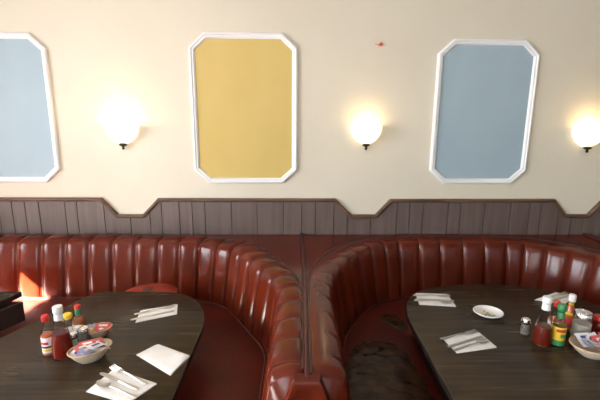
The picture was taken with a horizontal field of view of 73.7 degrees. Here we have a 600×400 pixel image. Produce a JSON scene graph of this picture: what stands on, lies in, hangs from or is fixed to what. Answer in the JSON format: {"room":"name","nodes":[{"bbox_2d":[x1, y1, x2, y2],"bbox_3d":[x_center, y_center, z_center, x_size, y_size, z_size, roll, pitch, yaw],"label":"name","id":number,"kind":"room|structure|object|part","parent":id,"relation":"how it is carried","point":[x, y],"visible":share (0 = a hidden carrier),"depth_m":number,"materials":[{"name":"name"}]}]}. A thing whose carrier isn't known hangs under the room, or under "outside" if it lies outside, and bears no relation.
{"room":"restaurant","nodes":[
{"label":"restaurant","id":0,"kind":"room"},
{"bbox_2d":[0,0,599,213],"bbox_3d":[0.742,-0.298,3.013,8.800,2.850,0.150,0,12,-1],"label":"wall","id":1,"kind":"structure","parent":0,"point":[112,62],"depth_m":2.82,"materials":[{"name":"paint"}]},
{"bbox_2d":[0,32,60,181],"bbox_3d":[-2.092,-0.629,2.800,0.724,1.024,0.024,0,12,-1],"label":"wall panel","id":2,"kind":"object","parent":1,"relation":"attached to","point":[29,147],"visible":1,"depth_m":2.81,"materials":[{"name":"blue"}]},
{"bbox_2d":[105,123,138,149],"bbox_3d":[-1.259,-0.446,2.804,0.226,0.191,0.122,0,12,-1],"label":"wall sconce","id":3,"kind":"object","parent":1,"relation":"attached to","point":[120,133],"visible":1,"depth_m":2.78,"materials":[{"name":"beige glass"}]},
{"bbox_2d":[188,32,297,182],"bbox_3d":[-0.391,-0.632,2.832,0.750,1.041,0.024,0,12,-1],"label":"wall panel","id":4,"kind":"object","parent":1,"relation":"attached to","point":[244,85],"visible":1,"depth_m":2.83,"materials":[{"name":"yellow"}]},
{"bbox_2d":[0,201,599,279],"bbox_3d":[0.738,0.551,3.106,8.800,1.110,0.011,0,12,-1],"label":"wainscoting","id":5,"kind":"structure","parent":1,"relation":"attached to","point":[16,217],"depth_m":3.00,"materials":[{"name":"brown wood"}]},
{"bbox_2d":[0,197,599,217],"bbox_3d":[0.741,0.062,2.997,8.800,0.153,0.030,0,12,-1],"label":"trim","id":6,"kind":"structure","parent":1,"relation":"attached to","point":[596,207],"depth_m":2.96,"materials":[{"name":"brown wood"}]},
{"bbox_2d":[351,123,381,149],"bbox_3d":[0.477,-0.447,2.837,0.226,0.191,0.122,0,12,-1],"label":"wall sconce","id":7,"kind":"object","parent":1,"relation":"attached to","point":[367,134],"visible":1,"depth_m":2.81,"materials":[{"name":"white glass"}]},
{"bbox_2d":[429,39,539,183],"bbox_3d":[1.315,-0.616,2.868,0.716,1.014,0.024,0,12,-1],"label":"wall panel","id":8,"kind":"object","parent":1,"relation":"attached to","point":[485,89],"visible":1,"depth_m":2.87,"materials":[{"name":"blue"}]},
{"bbox_2d":[572,126,599,152],"bbox_3d":[2.097,-0.431,2.872,0.226,0.191,0.122,0,12,-1],"label":"wall sconce","id":9,"kind":"object","parent":1,"relation":"attached to","point":[585,138],"visible":1,"depth_m":2.86,"materials":[{"name":"white glass"}]},
{"bbox_3d":[0.795,1.833,0.054,8.800,0.100,6.520,0,12,-1],"label":"floor","id":10,"kind":"structure","parent":0,"visible":0},
{"bbox_2d":[0,291,25,331],"bbox_3d":[-1.975,0.990,1.939,0.770,0.740,0.940,0,12,-1],"label":"dining table","id":11,"kind":"object","parent":10,"relation":"on","point":[12,313],"visible":1,"depth_m":2.26,"materials":[{"name":"brown wood"}]},
{"bbox_2d":[0,291,204,399],"bbox_3d":[-1.033,1.027,1.788,1.129,0.740,1.286,0,12,-1],"label":"dining table","id":12,"kind":"object","parent":10,"relation":"on","point":[26,373],"visible":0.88,"depth_m":1.75,"materials":[{"name":"brown wood"}]},
{"bbox_2d":[40,314,51,355],"bbox_3d":[-1.081,0.573,1.709,0.051,0.179,0.051,0,12,-1],"label":"hot sauce bottle","id":13,"kind":"object","parent":12,"relation":"on","point":[46,333],"visible":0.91,"depth_m":1.69,"materials":[{"name":"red glass"}]},
{"bbox_2d":[51,304,72,359],"bbox_3d":[-1.014,0.553,1.692,0.079,0.226,0.079,0,12,-1],"label":"ketchup bottle","id":14,"kind":"object","parent":12,"relation":"on","point":[61,342],"visible":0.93,"depth_m":1.67,"materials":[{"name":"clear glass"}]},
{"bbox_3d":[-1.014,0.564,1.694,0.078,0.205,0.078,0,12,-1],"label":"glass","id":15,"kind":"part","parent":14,"relation":"part of","materials":[{"name":"white"}]},
{"bbox_2d":[63,312,74,331],"bbox_3d":[-1.055,0.576,1.823,0.052,0.127,0.052,0,12,-1],"label":"bottle","id":16,"kind":"object","parent":12,"relation":"on","point":[68,316],"visible":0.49,"depth_m":1.80,"materials":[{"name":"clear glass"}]},
{"bbox_3d":[-1.055,0.525,1.813,0.042,0.022,0.042,0,12,-1],"label":"lid","id":17,"kind":"part","parent":16,"relation":"part of","materials":[{"name":"orange"}]},
{"bbox_3d":[-1.055,0.585,1.825,0.052,0.108,0.052,0,12,-1],"label":"glass","id":18,"kind":"part","parent":16,"relation":"part of","materials":[{"name":"white"}]},
{"bbox_2d":[70,331,78,346],"bbox_3d":[-0.994,0.614,1.752,0.046,0.084,0.046,0,12,-1],"label":"shaker","id":19,"kind":"object","parent":12,"relation":"on","point":[74,334],"visible":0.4,"depth_m":1.74,"materials":[{"name":"clear glass"}]},
{"bbox_3d":[-0.994,0.625,1.754,0.046,0.060,0.046,0,12,-1],"label":"glass","id":20,"kind":"part","parent":19,"relation":"part of","materials":[{"name":"white"}]},
{"bbox_2d":[71,324,81,338],"bbox_3d":[-1.005,0.602,1.806,0.046,0.084,0.046,0,12,-1],"label":"shaker","id":21,"kind":"object","parent":12,"relation":"on","point":[75,327],"visible":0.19,"depth_m":1.79,"materials":[{"name":"white metal"}]},
{"bbox_2d":[73,304,85,325],"bbox_3d":[-1.023,0.556,1.850,0.055,0.154,0.056,0,12,-1],"label":"sauce bottle","id":22,"kind":"object","parent":12,"relation":"on","point":[79,318],"visible":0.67,"depth_m":1.83,"materials":[{"name":"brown glass"}]},
{"bbox_2d":[78,325,90,341],"bbox_3d":[-0.969,0.604,1.797,0.046,0.084,0.046,0,12,-1],"label":"shaker","id":23,"kind":"object","parent":12,"relation":"on","point":[83,331],"visible":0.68,"depth_m":1.78,"materials":[{"name":"clear glass"}]},
{"bbox_3d":[-0.969,0.616,1.800,0.046,0.060,0.046,0,12,-1],"label":"glass","id":24,"kind":"part","parent":23,"relation":"part of","materials":[{"name":"white"}]},
{"bbox_2d":[67,338,111,363],"bbox_3d":[-0.880,0.643,1.683,0.172,0.055,0.121,-8,15,-36],"label":"oval bowl","id":25,"kind":"object","parent":12,"relation":"on","point":[93,357],"visible":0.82,"depth_m":1.65,"materials":[{"name":"beige"}]},
{"bbox_2d":[69,350,76,355],"bbox_3d":[-0.918,0.625,1.658,0.041,0.031,0.068,6,13,25],"label":"packet","id":26,"kind":"object","parent":25,"relation":"in","point":[73,352],"visible":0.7,"depth_m":1.64,"materials":[{"name":"white paper"}]},
{"bbox_2d":[72,344,86,352],"bbox_3d":[-0.904,0.612,1.665,0.042,0.014,0.068,8,14,31],"label":"packet","id":27,"kind":"object","parent":25,"relation":"in","point":[78,347],"visible":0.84,"depth_m":1.65,"materials":[{"name":"red paper"}]},
{"bbox_2d":[78,338,95,345],"bbox_3d":[-0.897,0.606,1.685,0.069,0.016,0.041,-4,13,-18],"label":"packet","id":28,"kind":"object","parent":27,"relation":"on","point":[88,342],"visible":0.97,"depth_m":1.69,"materials":[{"name":"red paper"}]},
{"bbox_2d":[77,347,90,354],"bbox_3d":[-0.882,0.620,1.661,0.039,0.024,0.069,3,12,14],"label":"packet","id":29,"kind":"object","parent":25,"relation":"in","point":[84,351],"visible":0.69,"depth_m":1.64,"materials":[{"name":"blue paper"}]},
{"bbox_2d":[85,342,104,349],"bbox_3d":[-0.857,0.608,1.674,0.042,0.018,0.068,5,13,20],"label":"packet","id":30,"kind":"object","parent":25,"relation":"in","point":[97,344],"visible":1,"depth_m":1.67,"materials":[{"name":"white paper"}]},
{"bbox_2d":[93,346,109,350],"bbox_3d":[-0.843,0.620,1.689,0.040,0.033,0.069,9,15,36],"label":"packet","id":31,"kind":"object","parent":25,"relation":"in","point":[100,347],"visible":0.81,"depth_m":1.68,"materials":[{"name":"white paper"}]},
{"bbox_2d":[89,322,112,338],"bbox_3d":[-0.940,0.612,1.857,0.132,0.045,0.095,-6,13,-26],"label":"oval bowl","id":32,"kind":"object","parent":12,"relation":"on","point":[103,333],"visible":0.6,"depth_m":1.83,"materials":[{"name":"beige"}]},
{"bbox_2d":[94,327,111,333],"bbox_3d":[-0.912,0.595,1.850,0.040,0.023,0.069,9,15,36],"label":"packet","id":33,"kind":"object","parent":32,"relation":"in","point":[97,329],"visible":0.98,"depth_m":1.84,"materials":[{"name":"red paper"}]},
{"bbox_2d":[94,323,111,328],"bbox_3d":[-0.918,0.586,1.864,0.069,0.016,0.041,-2,12,-12],"label":"packet","id":34,"kind":"object","parent":32,"relation":"in","point":[102,325],"visible":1,"depth_m":1.86,"materials":[{"name":"red paper"}]},
{"bbox_2d":[86,369,156,399],"bbox_3d":[-0.672,0.704,1.516,0.226,0.006,0.140,4,13,19],"label":"paper napkin","id":35,"kind":"object","parent":12,"relation":"on","point":[107,392],"visible":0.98,"depth_m":1.50,"materials":[{"name":"white paper"}]},
{"bbox_2d":[96,379,137,398],"bbox_3d":[-0.682,0.703,1.488,0.202,0.008,0.038,6,13,23],"label":"spoon","id":36,"kind":"object","parent":35,"relation":"on","point":[102,383],"visible":1,"depth_m":1.50,"materials":[{"name":"silver metal"}]},
{"bbox_2d":[96,379,110,386],"bbox_3d":[-0.744,0.697,1.514,0.066,0.008,0.038,6,13,23],"label":"bowl","id":37,"kind":"object","parent":36,"relation":"on","point":[102,383],"depth_m":1.52,"materials":[{"name":"silver metal"}]},
{"bbox_3d":[-0.654,0.706,1.476,0.140,0.008,0.016,6,13,23],"label":"handle","id":38,"kind":"part","parent":36,"relation":"part of","materials":[{"name":"silver metal"}]},
{"bbox_2d":[100,372,138,389],"bbox_3d":[-0.697,0.694,1.538,0.212,0.004,0.017,6,13,26],"label":"table knife","id":39,"kind":"object","parent":35,"relation":"on","point":[106,375],"visible":1,"depth_m":1.54,"materials":[{"name":"silver metal"}]},
{"bbox_3d":[-0.744,0.690,1.561,0.107,0.002,0.017,6,13,26],"label":"blade","id":40,"kind":"part","parent":39,"relation":"part of","materials":[{"name":"silver metal"}]},
{"bbox_3d":[-0.649,0.699,1.515,0.105,0.004,0.017,6,13,27],"label":"handle","id":41,"kind":"part","parent":39,"relation":"part of","materials":[{"name":"silver metal"}]},
{"bbox_2d":[110,364,147,384],"bbox_3d":[-0.671,0.683,1.569,0.206,0.008,0.026,7,14,29],"label":"fork","id":42,"kind":"object","parent":35,"relation":"on","point":[120,370],"visible":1,"depth_m":1.57,"materials":[{"name":"silver metal"}]},
{"bbox_3d":[-0.640,0.687,1.551,0.135,0.008,0.017,7,14,29],"label":"handle","id":43,"kind":"part","parent":42,"relation":"part of","materials":[{"name":"silver metal"}]},
{"bbox_2d":[135,304,177,322],"bbox_3d":[-0.740,0.586,2.077,0.215,0.006,0.123,-5,13,-22],"label":"paper napkin","id":44,"kind":"object","parent":12,"relation":"on","point":[174,312],"visible":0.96,"depth_m":2.07,"materials":[{"name":"white paper"}]},
{"bbox_2d":[131,310,173,319],"bbox_3d":[-0.753,0.588,2.044,0.212,0.004,0.017,-6,13,-28],"label":"table knife","id":45,"kind":"object","parent":44,"relation":"on","point":[170,310],"visible":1,"depth_m":2.04,"materials":[{"name":"silver metal"}]},
{"bbox_3d":[-0.799,0.593,2.020,0.107,0.002,0.017,-6,13,-28],"label":"blade","id":46,"kind":"part","parent":45,"relation":"part of","materials":[{"name":"silver metal"}]},
{"bbox_3d":[-0.706,0.583,2.069,0.105,0.004,0.017,-6,13,-27],"label":"handle","id":47,"kind":"part","parent":45,"relation":"part of","materials":[{"name":"silver metal"}]},
{"bbox_2d":[134,304,174,314],"bbox_3d":[-0.759,0.574,2.097,0.206,0.008,0.026,-6,13,-26],"label":"fork","id":48,"kind":"object","parent":44,"relation":"on","point":[173,305],"visible":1,"depth_m":2.10,"materials":[{"name":"silver metal"}]},
{"bbox_3d":[-0.791,0.577,2.081,0.135,0.008,0.017,-6,13,-26],"label":"handle","id":49,"kind":"part","parent":48,"relation":"part of","materials":[{"name":"silver metal"}]},
{"bbox_2d":[137,344,189,375],"bbox_3d":[-0.570,0.664,1.699,0.236,0.011,0.129,9,15,35],"label":"paper napkin","id":50,"kind":"object","parent":12,"relation":"on","point":[168,360],"visible":1,"depth_m":1.69,"materials":[{"name":"white paper"}]},
{"bbox_2d":[0,233,304,399],"bbox_3d":[-1.807,0.845,2.256,3.640,0.895,1.670,0,12,-1],"label":"bench","id":51,"kind":"object","parent":10,"relation":"on","point":[248,288],"visible":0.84,"depth_m":2.69,"materials":[{"name":"red leather"}]},
{"bbox_3d":[-1.891,0.894,2.160,3.467,0.167,1.415,0,12,-1],"label":"seat","id":52,"kind":"part","parent":51,"relation":"part of","materials":[{"name":"red leather"}]},
{"bbox_2d":[125,283,179,293],"bbox_3d":[-0.952,0.642,2.555,0.368,0.172,0.314,0,12,-1],"label":"seat cushion","id":53,"kind":"object","parent":51,"relation":"on","point":[155,287],"visible":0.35,"depth_m":2.56,"materials":[{"name":"red leather"}]},
{"bbox_2d":[283,233,330,399],"bbox_3d":[0.007,0.856,2.274,0.356,0.887,1.704,0,12,-1],"label":"divider","id":54,"kind":"object","parent":10,"relation":"on","point":[303,386],"visible":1,"depth_m":1.37,"materials":[{"name":"red"}]},
{"bbox_3d":[0.022,1.014,1.458,0.356,0.834,0.041,0,12,-1],"label":"panel","id":55,"kind":"part","parent":54,"relation":"part of","materials":[{"name":"red leather"}]},
{"bbox_2d":[303,234,599,399],"bbox_3d":[1.103,0.857,2.313,2.181,0.883,1.674,0,12,-1],"label":"bench","id":56,"kind":"object","parent":10,"relation":"on","point":[363,345],"visible":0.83,"depth_m":2.61,"materials":[{"name":"red leather"}]},
{"bbox_3d":[1.105,0.903,2.203,1.836,0.167,1.440,0,12,-1],"label":"seat","id":57,"kind":"part","parent":56,"relation":"part of","materials":[{"name":"red leather"}]},
{"bbox_2d":[406,284,599,399],"bbox_3d":[1.112,1.026,1.857,1.124,0.740,1.412,0,12,-1],"label":"dining table","id":58,"kind":"object","parent":10,"relation":"on","point":[519,368],"visible":0.87,"depth_m":1.75,"materials":[{"name":"brown wood"}]},
{"bbox_2d":[415,293,455,306],"bbox_3d":[0.760,0.558,2.253,0.194,0.006,0.155,2,12,7],"label":"paper napkin","id":59,"kind":"object","parent":58,"relation":"on","point":[434,296],"visible":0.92,"depth_m":2.22,"materials":[{"name":"white paper"}]},
{"bbox_2d":[414,294,449,296],"bbox_3d":[0.752,0.544,2.285,0.206,0.008,0.026,1,12,3],"label":"fork","id":60,"kind":"object","parent":59,"relation":"on","point":[448,295],"visible":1,"depth_m":2.28,"materials":[{"name":"silver metal"}]},
{"bbox_2d":[414,299,451,302],"bbox_3d":[0.735,0.559,2.213,0.202,0.008,0.038,2,12,9],"label":"spoon","id":61,"kind":"object","parent":59,"relation":"on","point":[442,301],"visible":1,"depth_m":2.21,"materials":[{"name":"silver metal"}]},
{"bbox_2d":[440,300,451,302],"bbox_3d":[0.802,0.561,2.202,0.066,0.008,0.038,2,12,9],"label":"bowl","id":62,"kind":"object","parent":61,"relation":"on","point":[443,301],"depth_m":2.21,"materials":[{"name":"silver metal"}]},
{"bbox_2d":[416,298,453,301],"bbox_3d":[0.752,0.557,2.233,0.212,0.004,0.017,1,12,5],"label":"table knife","id":63,"kind":"object","parent":59,"relation":"on","point":[416,298],"visible":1,"depth_m":2.24,"materials":[{"name":"silver metal"}]},
{"bbox_2d":[443,332,496,352],"bbox_3d":[0.768,0.648,1.825,0.206,0.006,0.129,-2,12,-13],"label":"paper napkin","id":64,"kind":"object","parent":58,"relation":"on","point":[458,338],"visible":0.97,"depth_m":1.81,"materials":[{"name":"white paper"}]},
{"bbox_2d":[440,329,477,339],"bbox_3d":[0.744,0.630,1.875,0.206,0.008,0.026,-4,13,-19],"label":"fork","id":65,"kind":"object","parent":64,"relation":"on","point":[470,331],"visible":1,"depth_m":1.88,"materials":[{"name":"silver metal"}]},
{"bbox_3d":[0.710,0.632,1.863,0.135,0.008,0.017,-4,13,-19],"label":"handle","id":66,"kind":"part","parent":65,"relation":"part of","materials":[{"name":"silver metal"}]},
{"bbox_2d":[447,336,481,346],"bbox_3d":[0.754,0.643,1.821,0.212,0.004,0.017,-5,13,-24],"label":"table knife","id":67,"kind":"object","parent":64,"relation":"on","point":[477,337],"visible":1,"depth_m":1.82,"materials":[{"name":"silver metal"}]},
{"bbox_3d":[0.705,0.647,1.800,0.105,0.004,0.017,-5,13,-23],"label":"handle","id":68,"kind":"part","parent":67,"relation":"part of","materials":[{"name":"silver metal"}]},
{"bbox_3d":[0.801,0.639,1.843,0.107,0.002,0.017,-5,13,-24],"label":"blade","id":69,"kind":"part","parent":67,"relation":"part of","materials":[{"name":"silver metal"}]},
{"bbox_2d":[453,338,487,350],"bbox_3d":[0.765,0.648,1.791,0.202,0.008,0.038,-5,13,-23],"label":"spoon","id":70,"kind":"object","parent":64,"relation":"on","point":[480,340],"visible":1,"depth_m":1.80,"materials":[{"name":"silver metal"}]},
{"bbox_3d":[0.737,0.650,1.779,0.140,0.008,0.016,-5,13,-23],"label":"handle","id":71,"kind":"part","parent":70,"relation":"part of","materials":[{"name":"silver metal"}]},
{"bbox_2d":[476,338,487,343],"bbox_3d":[0.827,0.642,1.818,0.066,0.008,0.038,-5,13,-23],"label":"bowl","id":72,"kind":"object","parent":70,"relation":"on","point":[481,340],"depth_m":1.82,"materials":[{"name":"silver metal"}]},
{"bbox_2d":[473,305,503,318],"bbox_3d":[0.976,0.587,2.076,0.148,0.025,0.136,2,12,7],"label":"dish","id":73,"kind":"object","parent":58,"relation":"on","point":[486,311],"visible":1,"depth_m":2.10,"materials":[{"name":"white ceramic"}]},
{"bbox_2d":[519,317,530,335],"bbox_3d":[1.070,0.596,1.898,0.046,0.084,0.046,0,12,-1],"label":"shaker","id":74,"kind":"object","parent":58,"relation":"on","point":[524,329],"visible":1,"depth_m":1.88,"materials":[{"name":"clear glass"}]},
{"bbox_3d":[1.070,0.607,1.901,0.046,0.060,0.046,0,12,-1],"label":"glass","id":75,"kind":"part","parent":74,"relation":"part of","materials":[{"name":"white"}]},
{"bbox_2d":[532,295,552,346],"bbox_3d":[1.104,0.542,1.806,0.079,0.226,0.079,0,12,-1],"label":"ketchup bottle","id":76,"kind":"object","parent":58,"relation":"on","point":[542,333],"visible":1,"depth_m":1.79,"materials":[{"name":"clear glass"}]},
{"bbox_3d":[1.104,0.553,1.808,0.078,0.205,0.078,0,12,-1],"label":"glass","id":77,"kind":"part","parent":76,"relation":"part of","materials":[{"name":"white"}]},
{"bbox_2d":[535,292,568,303],"bbox_3d":[1.463,0.559,2.269,0.265,0.006,0.111,-6,13,-28],"label":"paper napkin","id":78,"kind":"object","parent":58,"relation":"on","point":[563,300],"visible":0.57,"depth_m":2.27,"materials":[{"name":"white paper"}]},
{"bbox_2d":[551,300,560,322],"bbox_3d":[1.190,0.554,1.867,0.051,0.179,0.051,0,12,-1],"label":"hot sauce bottle","id":79,"kind":"object","parent":58,"relation":"on","point":[554,313],"visible":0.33,"depth_m":1.85,"materials":[{"name":"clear glass"}]},
{"bbox_3d":[1.190,0.564,1.869,0.049,0.158,0.049,0,12,-1],"label":"glass","id":80,"kind":"part","parent":79,"relation":"part of","materials":[{"name":"white"}]},
{"bbox_2d":[552,303,566,345],"bbox_3d":[1.171,0.559,1.802,0.058,0.195,0.058,0,12,-1],"label":"sauce bottle","id":81,"kind":"object","parent":58,"relation":"on","point":[559,325],"visible":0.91,"depth_m":1.79,"materials":[{"name":"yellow glass"}]},
{"bbox_2d":[552,338,564,344],"bbox_3d":[1.170,0.634,1.818,0.058,0.018,0.058,0,12,-1],"label":"print","id":82,"kind":"object","parent":81,"relation":"on","point":[555,341],"depth_m":1.79,"materials":[{"name":"green"}]},
{"bbox_2d":[565,293,576,329],"bbox_3d":[1.313,0.540,1.943,0.048,0.176,0.048,0,12,-1],"label":"sauce bottle","id":83,"kind":"object","parent":58,"relation":"on","point":[572,297],"visible":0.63,"depth_m":1.93,"materials":[{"name":"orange glass"}]},
{"bbox_2d":[566,318,571,325],"bbox_3d":[1.311,0.591,1.934,0.038,0.040,0.010,2,12,6],"label":"print","id":84,"kind":"object","parent":83,"relation":"attached to","point":[568,320],"depth_m":1.93,"materials":[{"name":"red paper"}]},
{"bbox_2d":[569,308,593,336],"bbox_3d":[1.308,0.576,1.856,0.082,0.143,0.082,0,12,-1],"label":"sugar dispenser","id":85,"kind":"object","parent":58,"relation":"on","point":[582,319],"visible":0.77,"depth_m":1.83,"materials":[{"name":"clear glass"}]},
{"bbox_3d":[1.308,0.523,1.844,0.080,0.035,0.080,0,12,-1],"label":"metal lid","id":86,"kind":"part","parent":85,"relation":"part of","materials":[{"name":"silver metal"}]},
{"bbox_2d":[569,335,599,359],"bbox_3d":[1.277,0.647,1.735,0.207,0.053,0.160,0,12,-4],"label":"oval bowl","id":87,"kind":"object","parent":58,"relation":"on","point":[588,352],"visible":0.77,"depth_m":1.73,"materials":[{"name":"beige ceramic"}]},
{"bbox_2d":[574,332,588,340],"bbox_3d":[1.247,0.602,1.756,0.068,0.021,0.038,-1,12,-7],"label":"packet","id":88,"kind":"object","parent":87,"relation":"in","point":[580,336],"visible":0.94,"depth_m":1.76,"materials":[{"name":"white paper"}]},
{"bbox_2d":[577,338,595,347],"bbox_3d":[1.243,0.621,1.737,0.070,0.030,0.039,-2,12,-12],"label":"packet","id":89,"kind":"object","parent":87,"relation":"in","point":[578,339],"visible":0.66,"depth_m":1.73,"materials":[{"name":"white paper"}]},
{"bbox_2d":[581,339,593,348],"bbox_3d":[1.232,0.616,1.716,0.039,0.030,0.070,6,13,25],"label":"packet","id":90,"kind":"object","parent":87,"relation":"in","point":[584,341],"visible":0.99,"depth_m":1.70,"materials":[{"name":"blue paper"}]},
{"bbox_2d":[586,332,596,343],"bbox_3d":[1.282,0.605,1.753,0.070,0.030,0.037,-4,13,-18],"label":"packet","id":91,"kind":"object","parent":87,"relation":"in","point":[592,333],"visible":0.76,"depth_m":1.76,"materials":[{"name":"white paper"}]},
{"bbox_2d":[590,335,599,340],"bbox_3d":[1.299,0.603,1.731,0.069,0.024,0.038,-1,12,-7],"label":"packet","id":92,"kind":"object","parent":87,"relation":"in","point":[594,337],"visible":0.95,"depth_m":1.74,"materials":[{"name":"red paper"}]},
{"bbox_2d":[592,314,599,334],"bbox_3d":[1.414,0.593,1.890,0.069,0.096,0.069,0,12,-1],"label":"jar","id":93,"kind":"object","parent":58,"relation":"on","point":[596,322],"visible":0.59,"depth_m":1.87,"materials":[{"name":"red glass"}]},
{"bbox_3d":[1.414,0.555,1.882,0.054,0.020,0.054,0,12,-1],"label":"lid","id":94,"kind":"part","parent":93,"relation":"part of","materials":[{"name":"red plastic"}]},
{"bbox_2d":[582,233,599,241],"bbox_3d":[2.200,0.860,2.317,0.356,0.887,1.704,0,12,-1],"label":"divider","id":95,"kind":"object","parent":10,"relation":"on","point":[584,234],"visible":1,"depth_m":2.97,"materials":[{"name":"red"}]},
{"label":"packet","id":96,"kind":"object","parent":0,"visible":0},
{"bbox_2d":[96,337,103,342],"bbox_3d":[-0.876,0.609,1.702,0.069,0.018,0.041,-8,15,-35],"label":"packet","id":97,"kind":"object","parent":96,"relation":"on","point":[100,339],"visible":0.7,"depth_m":1.72,"materials":[{"name":"red paper"}]}
]}

